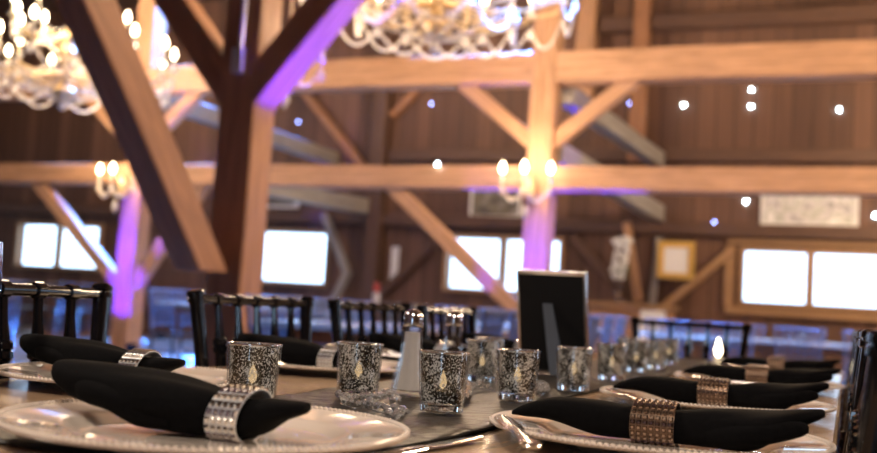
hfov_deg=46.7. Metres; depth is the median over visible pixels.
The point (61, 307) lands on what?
dining chair
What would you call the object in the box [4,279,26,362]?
dining chair
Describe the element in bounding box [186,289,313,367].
dining chair
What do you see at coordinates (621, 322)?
dining chair
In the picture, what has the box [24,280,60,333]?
dining chair
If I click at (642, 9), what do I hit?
wall post
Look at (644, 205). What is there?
timber beam
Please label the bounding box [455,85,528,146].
brace
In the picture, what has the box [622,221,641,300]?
brace
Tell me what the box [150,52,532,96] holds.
timber beam
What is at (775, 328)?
dining chair
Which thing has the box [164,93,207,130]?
brace
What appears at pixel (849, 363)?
dining chair
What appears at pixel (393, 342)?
rolled napkin
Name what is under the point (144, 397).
rolled napkin
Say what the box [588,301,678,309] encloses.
countertop
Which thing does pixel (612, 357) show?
votive holder
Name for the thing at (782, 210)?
wall picture
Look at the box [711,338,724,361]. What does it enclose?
candle
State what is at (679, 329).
dining chair
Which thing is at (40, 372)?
charger plate
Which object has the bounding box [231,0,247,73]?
hook
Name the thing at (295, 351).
rolled napkin
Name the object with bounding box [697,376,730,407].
napkin ring
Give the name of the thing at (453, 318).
shaker
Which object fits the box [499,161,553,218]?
sconce
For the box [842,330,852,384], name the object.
dining chair
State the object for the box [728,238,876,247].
trim
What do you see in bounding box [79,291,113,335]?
dining chair
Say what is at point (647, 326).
dining chair
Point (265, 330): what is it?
dining chair
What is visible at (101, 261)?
brace
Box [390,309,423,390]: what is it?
shaker
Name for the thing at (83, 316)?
dining chair
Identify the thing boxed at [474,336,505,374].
votive holder
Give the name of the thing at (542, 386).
garland
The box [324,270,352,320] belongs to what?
brace
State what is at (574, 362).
votive holder
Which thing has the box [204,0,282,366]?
timber post
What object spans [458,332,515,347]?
rolled napkin
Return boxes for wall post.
[360,0,399,321]
[575,0,599,99]
[627,0,651,162]
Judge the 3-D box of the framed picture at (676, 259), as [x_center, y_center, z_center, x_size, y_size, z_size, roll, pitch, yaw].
[3.605,0.513,15.409,0.550,0.570,0.050,2,-5,22]
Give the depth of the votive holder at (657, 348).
2.41 m
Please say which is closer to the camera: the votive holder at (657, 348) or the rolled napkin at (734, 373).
the rolled napkin at (734, 373)
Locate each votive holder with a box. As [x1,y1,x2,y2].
[227,341,282,397]
[337,341,383,398]
[419,350,469,413]
[465,339,500,382]
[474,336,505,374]
[497,348,540,401]
[556,346,593,391]
[597,343,628,380]
[616,337,638,343]
[624,340,650,372]
[644,340,668,369]
[658,338,679,364]
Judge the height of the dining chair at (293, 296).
0.883 m
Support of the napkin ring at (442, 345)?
on the rolled napkin at (393, 342)
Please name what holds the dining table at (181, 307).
on the floor
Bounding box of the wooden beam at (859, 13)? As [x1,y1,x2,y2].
[599,4,876,34]
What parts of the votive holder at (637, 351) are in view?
glass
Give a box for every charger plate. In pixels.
[0,361,228,388]
[0,398,409,452]
[277,360,399,376]
[381,349,401,361]
[489,410,836,452]
[600,386,836,412]
[674,371,845,389]
[711,362,843,374]
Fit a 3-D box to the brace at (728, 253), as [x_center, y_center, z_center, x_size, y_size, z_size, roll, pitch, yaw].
[3.891,0.838,15.432,1.162,1.088,0.163,2,-5,22]
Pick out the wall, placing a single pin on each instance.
(802, 114)
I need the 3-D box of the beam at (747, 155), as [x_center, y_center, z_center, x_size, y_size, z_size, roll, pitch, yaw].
[5.314,-1.052,15.077,13.320,0.209,0.142,2,-5,22]
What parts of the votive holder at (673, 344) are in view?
glass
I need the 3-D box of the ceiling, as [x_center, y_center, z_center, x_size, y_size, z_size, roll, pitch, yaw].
[-3.198,-5.191,7.717,24.000,0.100,20.900,2,-5,22]
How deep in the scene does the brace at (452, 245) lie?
11.88 m
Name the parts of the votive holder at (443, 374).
glass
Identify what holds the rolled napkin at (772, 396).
on the charger plate at (826, 407)
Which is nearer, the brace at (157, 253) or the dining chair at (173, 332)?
the dining chair at (173, 332)
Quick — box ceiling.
[0,0,226,14]
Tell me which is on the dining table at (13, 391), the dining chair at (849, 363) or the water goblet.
the water goblet
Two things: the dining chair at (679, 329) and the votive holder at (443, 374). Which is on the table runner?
the votive holder at (443, 374)
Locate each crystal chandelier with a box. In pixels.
[0,0,177,112]
[282,0,325,108]
[299,0,577,60]
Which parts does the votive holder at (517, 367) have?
glass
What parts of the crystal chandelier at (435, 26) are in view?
arm, arm, arm, arm, arm, arm, arm, arm, arm, stem, arm, arm, arm, arm, arm, arm, arm, arm, arm, arm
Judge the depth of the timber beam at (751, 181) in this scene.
10.79 m
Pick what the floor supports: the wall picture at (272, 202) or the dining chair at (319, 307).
the dining chair at (319, 307)
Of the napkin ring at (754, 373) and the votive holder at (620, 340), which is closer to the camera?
the napkin ring at (754, 373)
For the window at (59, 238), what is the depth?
20.17 m
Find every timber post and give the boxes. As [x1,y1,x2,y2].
[110,0,166,348]
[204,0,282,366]
[521,0,565,269]
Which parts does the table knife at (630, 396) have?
blade, handle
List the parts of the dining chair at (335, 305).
post, rail, post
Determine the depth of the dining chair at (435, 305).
8.24 m
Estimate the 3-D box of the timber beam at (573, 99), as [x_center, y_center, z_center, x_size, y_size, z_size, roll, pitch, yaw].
[2.431,-1.290,13.776,0.202,0.249,4.444,1,-6,26]
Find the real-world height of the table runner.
0.010 m
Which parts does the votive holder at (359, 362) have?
glass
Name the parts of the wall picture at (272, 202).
frame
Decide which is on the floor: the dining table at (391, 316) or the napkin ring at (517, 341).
the dining table at (391, 316)
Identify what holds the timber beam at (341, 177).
attached to the timber post at (545, 98)
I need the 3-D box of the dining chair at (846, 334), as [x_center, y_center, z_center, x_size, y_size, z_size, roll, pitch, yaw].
[3.867,1.396,9.217,0.416,0.883,0.463,1,-5,26]
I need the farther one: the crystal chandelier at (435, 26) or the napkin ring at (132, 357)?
the crystal chandelier at (435, 26)
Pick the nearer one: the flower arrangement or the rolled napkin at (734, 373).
the rolled napkin at (734, 373)
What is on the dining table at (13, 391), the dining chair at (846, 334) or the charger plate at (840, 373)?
the charger plate at (840, 373)
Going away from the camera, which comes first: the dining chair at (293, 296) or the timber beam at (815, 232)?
the dining chair at (293, 296)
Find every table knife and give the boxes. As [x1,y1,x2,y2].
[373,435,484,452]
[494,414,541,449]
[605,387,642,400]
[679,372,708,377]
[716,362,745,367]
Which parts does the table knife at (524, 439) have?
blade, handle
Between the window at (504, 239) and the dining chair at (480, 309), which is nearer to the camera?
the dining chair at (480, 309)
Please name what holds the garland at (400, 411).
on the table runner
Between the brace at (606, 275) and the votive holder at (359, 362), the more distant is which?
the brace at (606, 275)
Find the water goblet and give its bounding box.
[0,242,2,292]
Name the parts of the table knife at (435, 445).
handle, blade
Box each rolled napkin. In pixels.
[19,334,185,370]
[51,359,311,437]
[237,333,338,368]
[368,332,466,353]
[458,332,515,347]
[512,397,824,451]
[613,376,828,409]
[683,364,840,383]
[718,356,839,368]
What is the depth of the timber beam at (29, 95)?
14.49 m
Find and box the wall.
[0,0,876,376]
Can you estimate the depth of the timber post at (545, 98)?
11.56 m
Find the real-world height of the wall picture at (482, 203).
0.500 m
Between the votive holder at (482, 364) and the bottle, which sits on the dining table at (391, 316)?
the bottle
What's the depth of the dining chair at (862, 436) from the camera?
0.74 m
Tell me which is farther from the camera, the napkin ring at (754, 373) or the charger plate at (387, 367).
the napkin ring at (754, 373)
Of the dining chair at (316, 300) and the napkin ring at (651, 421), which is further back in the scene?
the dining chair at (316, 300)
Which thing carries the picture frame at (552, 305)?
on the table runner
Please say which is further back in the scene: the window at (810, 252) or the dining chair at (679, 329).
the window at (810, 252)
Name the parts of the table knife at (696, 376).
blade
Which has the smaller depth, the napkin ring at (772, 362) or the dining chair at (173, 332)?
the napkin ring at (772, 362)
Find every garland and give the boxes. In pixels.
[335,388,401,404]
[339,395,408,420]
[462,379,491,401]
[534,380,549,395]
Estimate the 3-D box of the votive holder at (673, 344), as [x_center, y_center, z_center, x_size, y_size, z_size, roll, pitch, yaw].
[0.624,0.339,2.753,0.058,0.068,0.058,3,-5,10]
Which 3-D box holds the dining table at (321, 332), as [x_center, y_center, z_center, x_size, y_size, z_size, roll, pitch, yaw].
[-0.232,0.930,5.627,0.900,0.755,1.600,2,-5,22]
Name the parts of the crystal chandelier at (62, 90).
bulb, bulb, bulb, arm, arm, arm, arm, arm, arm, bulb, arm, arm, arm, arm, bulb, arm, arm, arm, stem, arm, arm, arm, arm, arm, arm, arm, arm, bulb, bulb, bulb, bulb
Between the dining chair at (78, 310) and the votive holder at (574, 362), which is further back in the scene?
the dining chair at (78, 310)
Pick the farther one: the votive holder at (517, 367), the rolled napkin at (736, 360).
the rolled napkin at (736, 360)
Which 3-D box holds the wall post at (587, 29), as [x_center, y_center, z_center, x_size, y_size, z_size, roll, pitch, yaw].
[2.394,-2.989,16.360,0.303,2.260,0.285,2,-5,22]
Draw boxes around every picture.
[267,197,298,208]
[469,191,521,216]
[657,241,694,279]
[760,196,858,225]
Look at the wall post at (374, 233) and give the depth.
17.42 m
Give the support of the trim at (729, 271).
attached to the wall
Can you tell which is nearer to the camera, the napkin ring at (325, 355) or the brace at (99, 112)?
the napkin ring at (325, 355)
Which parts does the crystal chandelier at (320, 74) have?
stem, arm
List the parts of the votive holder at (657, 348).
glass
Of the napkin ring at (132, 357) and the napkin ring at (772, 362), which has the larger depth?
the napkin ring at (772, 362)
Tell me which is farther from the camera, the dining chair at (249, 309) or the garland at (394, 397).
the dining chair at (249, 309)
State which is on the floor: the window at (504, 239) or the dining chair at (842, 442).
the dining chair at (842, 442)
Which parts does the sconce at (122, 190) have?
bulb, arm, bulb, arm, plate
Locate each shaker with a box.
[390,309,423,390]
[445,311,462,325]
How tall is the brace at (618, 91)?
0.763 m
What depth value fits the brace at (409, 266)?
17.17 m
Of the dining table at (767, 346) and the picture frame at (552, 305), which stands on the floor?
the dining table at (767, 346)
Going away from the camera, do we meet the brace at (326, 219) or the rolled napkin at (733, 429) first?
the rolled napkin at (733, 429)
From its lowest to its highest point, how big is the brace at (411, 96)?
0.985 m
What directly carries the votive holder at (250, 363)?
on the table runner
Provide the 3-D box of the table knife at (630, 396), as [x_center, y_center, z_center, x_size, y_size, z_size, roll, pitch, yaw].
[0.253,0.227,1.369,0.020,0.006,0.220,4,-4,-3]
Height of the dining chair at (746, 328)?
0.883 m
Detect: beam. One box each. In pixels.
[0,69,95,100]
[0,163,124,185]
[0,202,876,241]
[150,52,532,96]
[161,96,338,164]
[184,164,525,191]
[199,163,368,214]
[387,148,876,162]
[551,166,876,196]
[555,39,876,86]
[558,143,664,221]
[561,87,664,166]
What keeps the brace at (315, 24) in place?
attached to the timber post at (238, 219)
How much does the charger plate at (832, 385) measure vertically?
0.019 m
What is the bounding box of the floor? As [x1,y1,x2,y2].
[9,323,194,366]
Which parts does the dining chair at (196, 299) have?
post, rail, post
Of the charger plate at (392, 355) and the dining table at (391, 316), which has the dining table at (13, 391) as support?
the charger plate at (392, 355)
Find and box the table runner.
[0,358,712,452]
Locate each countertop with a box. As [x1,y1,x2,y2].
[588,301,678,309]
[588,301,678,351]
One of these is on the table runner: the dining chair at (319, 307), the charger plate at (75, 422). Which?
the charger plate at (75, 422)
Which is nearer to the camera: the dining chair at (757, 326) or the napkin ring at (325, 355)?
the napkin ring at (325, 355)
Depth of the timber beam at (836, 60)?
10.89 m
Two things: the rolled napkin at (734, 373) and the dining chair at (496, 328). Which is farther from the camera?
the dining chair at (496, 328)
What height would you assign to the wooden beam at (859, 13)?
0.250 m
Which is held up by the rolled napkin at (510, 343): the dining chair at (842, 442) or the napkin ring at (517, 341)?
the napkin ring at (517, 341)
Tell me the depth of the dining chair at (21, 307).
16.38 m
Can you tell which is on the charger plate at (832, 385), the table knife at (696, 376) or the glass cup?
the table knife at (696, 376)
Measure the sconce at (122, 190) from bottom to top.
0.655 m
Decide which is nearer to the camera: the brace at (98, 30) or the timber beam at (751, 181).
the brace at (98, 30)
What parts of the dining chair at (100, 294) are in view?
rail, post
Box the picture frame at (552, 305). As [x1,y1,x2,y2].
[516,269,589,375]
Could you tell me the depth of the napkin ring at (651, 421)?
0.98 m
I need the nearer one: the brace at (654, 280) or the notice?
the brace at (654, 280)
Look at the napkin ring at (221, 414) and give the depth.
0.80 m
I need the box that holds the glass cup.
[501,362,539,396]
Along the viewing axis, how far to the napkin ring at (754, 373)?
2.02 m
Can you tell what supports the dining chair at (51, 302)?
on the floor
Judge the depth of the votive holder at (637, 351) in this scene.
2.23 m
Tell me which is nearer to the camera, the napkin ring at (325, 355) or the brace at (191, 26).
the napkin ring at (325, 355)
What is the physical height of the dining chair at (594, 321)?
0.883 m
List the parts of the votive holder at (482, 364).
glass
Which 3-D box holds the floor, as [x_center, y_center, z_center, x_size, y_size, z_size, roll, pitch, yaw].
[-3.593,1.277,7.213,24.000,0.100,20.900,2,-5,22]
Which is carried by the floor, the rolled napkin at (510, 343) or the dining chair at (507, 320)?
the dining chair at (507, 320)
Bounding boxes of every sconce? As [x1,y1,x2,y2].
[96,163,134,212]
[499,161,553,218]
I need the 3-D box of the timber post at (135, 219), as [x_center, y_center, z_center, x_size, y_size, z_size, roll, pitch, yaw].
[-4.006,-1.498,13.828,0.293,6.400,0.301,2,-5,22]
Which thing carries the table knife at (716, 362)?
on the charger plate at (840, 373)
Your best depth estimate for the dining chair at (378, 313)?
14.44 m
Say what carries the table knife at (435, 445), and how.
on the dining table at (13, 391)
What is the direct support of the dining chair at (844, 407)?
on the floor
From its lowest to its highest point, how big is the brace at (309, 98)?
1.696 m
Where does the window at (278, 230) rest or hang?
in the wall
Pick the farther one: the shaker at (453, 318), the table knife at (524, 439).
the shaker at (453, 318)
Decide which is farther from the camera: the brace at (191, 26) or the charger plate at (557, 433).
the brace at (191, 26)
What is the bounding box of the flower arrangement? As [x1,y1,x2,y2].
[610,236,632,302]
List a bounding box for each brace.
[30,183,115,288]
[54,0,227,272]
[80,96,114,134]
[135,185,211,290]
[153,0,223,104]
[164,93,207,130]
[254,0,365,111]
[301,93,366,164]
[320,212,350,271]
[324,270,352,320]
[379,242,435,297]
[384,188,517,322]
[389,91,422,118]
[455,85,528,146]
[554,81,641,150]
[569,234,637,303]
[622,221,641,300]
[648,237,662,304]
[660,247,735,304]
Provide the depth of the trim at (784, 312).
14.85 m
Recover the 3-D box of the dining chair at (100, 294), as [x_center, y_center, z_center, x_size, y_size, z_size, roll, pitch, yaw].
[-0.398,0.511,1.217,0.463,0.883,0.416,2,-5,22]
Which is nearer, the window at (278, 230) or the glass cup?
the glass cup
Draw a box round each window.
[12,221,104,271]
[262,228,330,286]
[441,233,564,294]
[738,246,876,312]
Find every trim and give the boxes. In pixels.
[723,246,735,305]
[725,305,876,321]
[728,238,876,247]
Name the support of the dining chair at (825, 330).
on the floor
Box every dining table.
[0,352,842,452]
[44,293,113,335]
[154,301,323,333]
[260,320,515,356]
[314,308,400,319]
[476,322,614,339]
[639,332,850,358]
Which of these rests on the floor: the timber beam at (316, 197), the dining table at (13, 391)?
the dining table at (13, 391)
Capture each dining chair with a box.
[0,280,112,378]
[2,279,32,334]
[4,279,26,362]
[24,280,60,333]
[43,282,77,334]
[47,282,80,334]
[57,284,91,337]
[73,283,90,331]
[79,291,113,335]
[148,288,194,364]
[177,290,194,362]
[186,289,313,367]
[245,294,287,336]
[264,295,289,334]
[293,296,298,319]
[296,297,328,345]
[313,298,329,344]
[327,298,411,356]
[341,299,371,321]
[376,302,392,321]
[416,304,476,345]
[435,305,453,324]
[443,305,467,344]
[479,308,496,321]
[480,308,507,335]
[499,309,510,322]
[507,310,517,340]
[589,315,600,351]
[600,315,614,344]
[613,316,627,343]
[630,317,751,359]
[645,318,686,357]
[666,319,705,358]
[709,322,755,359]
[722,323,765,357]
[773,326,823,359]
[782,326,826,360]
[837,330,854,444]
[837,330,857,452]
[838,329,863,452]
[839,334,847,419]
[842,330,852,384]
[845,328,876,452]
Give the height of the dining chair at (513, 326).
0.883 m
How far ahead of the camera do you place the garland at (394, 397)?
1.19 m
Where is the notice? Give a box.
[390,247,399,278]
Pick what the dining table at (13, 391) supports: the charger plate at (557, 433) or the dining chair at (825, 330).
the charger plate at (557, 433)
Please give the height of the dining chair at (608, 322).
0.883 m
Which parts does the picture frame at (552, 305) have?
easel leg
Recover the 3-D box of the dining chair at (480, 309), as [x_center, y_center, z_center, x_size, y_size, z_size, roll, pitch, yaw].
[0.633,1.207,9.334,0.463,0.883,0.416,2,-5,24]
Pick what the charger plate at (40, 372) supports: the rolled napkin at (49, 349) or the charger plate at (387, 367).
the rolled napkin at (49, 349)
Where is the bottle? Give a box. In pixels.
[372,282,379,303]
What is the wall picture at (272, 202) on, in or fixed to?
attached to the wall
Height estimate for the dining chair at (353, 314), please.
0.883 m
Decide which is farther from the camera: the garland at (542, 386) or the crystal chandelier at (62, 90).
the crystal chandelier at (62, 90)
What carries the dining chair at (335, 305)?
on the floor
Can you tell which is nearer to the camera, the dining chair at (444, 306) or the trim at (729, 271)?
the dining chair at (444, 306)
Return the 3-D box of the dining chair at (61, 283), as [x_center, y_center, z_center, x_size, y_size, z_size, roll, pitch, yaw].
[-6.119,1.331,16.221,0.463,0.883,0.416,2,-5,18]
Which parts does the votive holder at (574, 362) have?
glass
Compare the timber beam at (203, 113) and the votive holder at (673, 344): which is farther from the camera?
the timber beam at (203, 113)
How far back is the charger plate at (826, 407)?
1.45 m
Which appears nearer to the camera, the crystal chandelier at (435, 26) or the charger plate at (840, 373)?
the charger plate at (840, 373)
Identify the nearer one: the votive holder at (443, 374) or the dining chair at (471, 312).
the votive holder at (443, 374)
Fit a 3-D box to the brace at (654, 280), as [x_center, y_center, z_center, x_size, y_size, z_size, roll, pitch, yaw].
[3.290,1.179,15.638,0.230,2.046,0.104,2,-5,22]
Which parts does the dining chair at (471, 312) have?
post, rail, post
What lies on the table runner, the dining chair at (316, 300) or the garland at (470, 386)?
the garland at (470, 386)
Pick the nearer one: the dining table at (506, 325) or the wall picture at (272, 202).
the dining table at (506, 325)
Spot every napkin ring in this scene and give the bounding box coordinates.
[118,348,161,365]
[204,384,271,442]
[317,344,338,368]
[434,341,454,352]
[514,340,518,348]
[629,398,680,446]
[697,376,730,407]
[745,364,768,382]
[767,356,784,369]
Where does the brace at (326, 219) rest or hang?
attached to the timber beam at (815, 232)
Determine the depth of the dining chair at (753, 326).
8.84 m
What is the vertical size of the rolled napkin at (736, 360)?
0.045 m
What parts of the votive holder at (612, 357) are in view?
glass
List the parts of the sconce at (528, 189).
bulb, arm, arm, bulb, plate, arm, bulb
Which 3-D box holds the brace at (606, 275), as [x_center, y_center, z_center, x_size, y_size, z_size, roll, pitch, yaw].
[2.607,0.731,15.958,1.185,1.185,0.144,2,-5,22]
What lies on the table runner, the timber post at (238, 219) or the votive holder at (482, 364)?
the votive holder at (482, 364)
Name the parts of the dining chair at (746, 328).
post, rail, post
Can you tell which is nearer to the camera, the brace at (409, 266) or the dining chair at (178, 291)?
the dining chair at (178, 291)
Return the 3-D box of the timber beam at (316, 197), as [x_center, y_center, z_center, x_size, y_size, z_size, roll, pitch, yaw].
[-2.206,-0.525,15.560,0.202,0.268,4.443,1,-4,26]

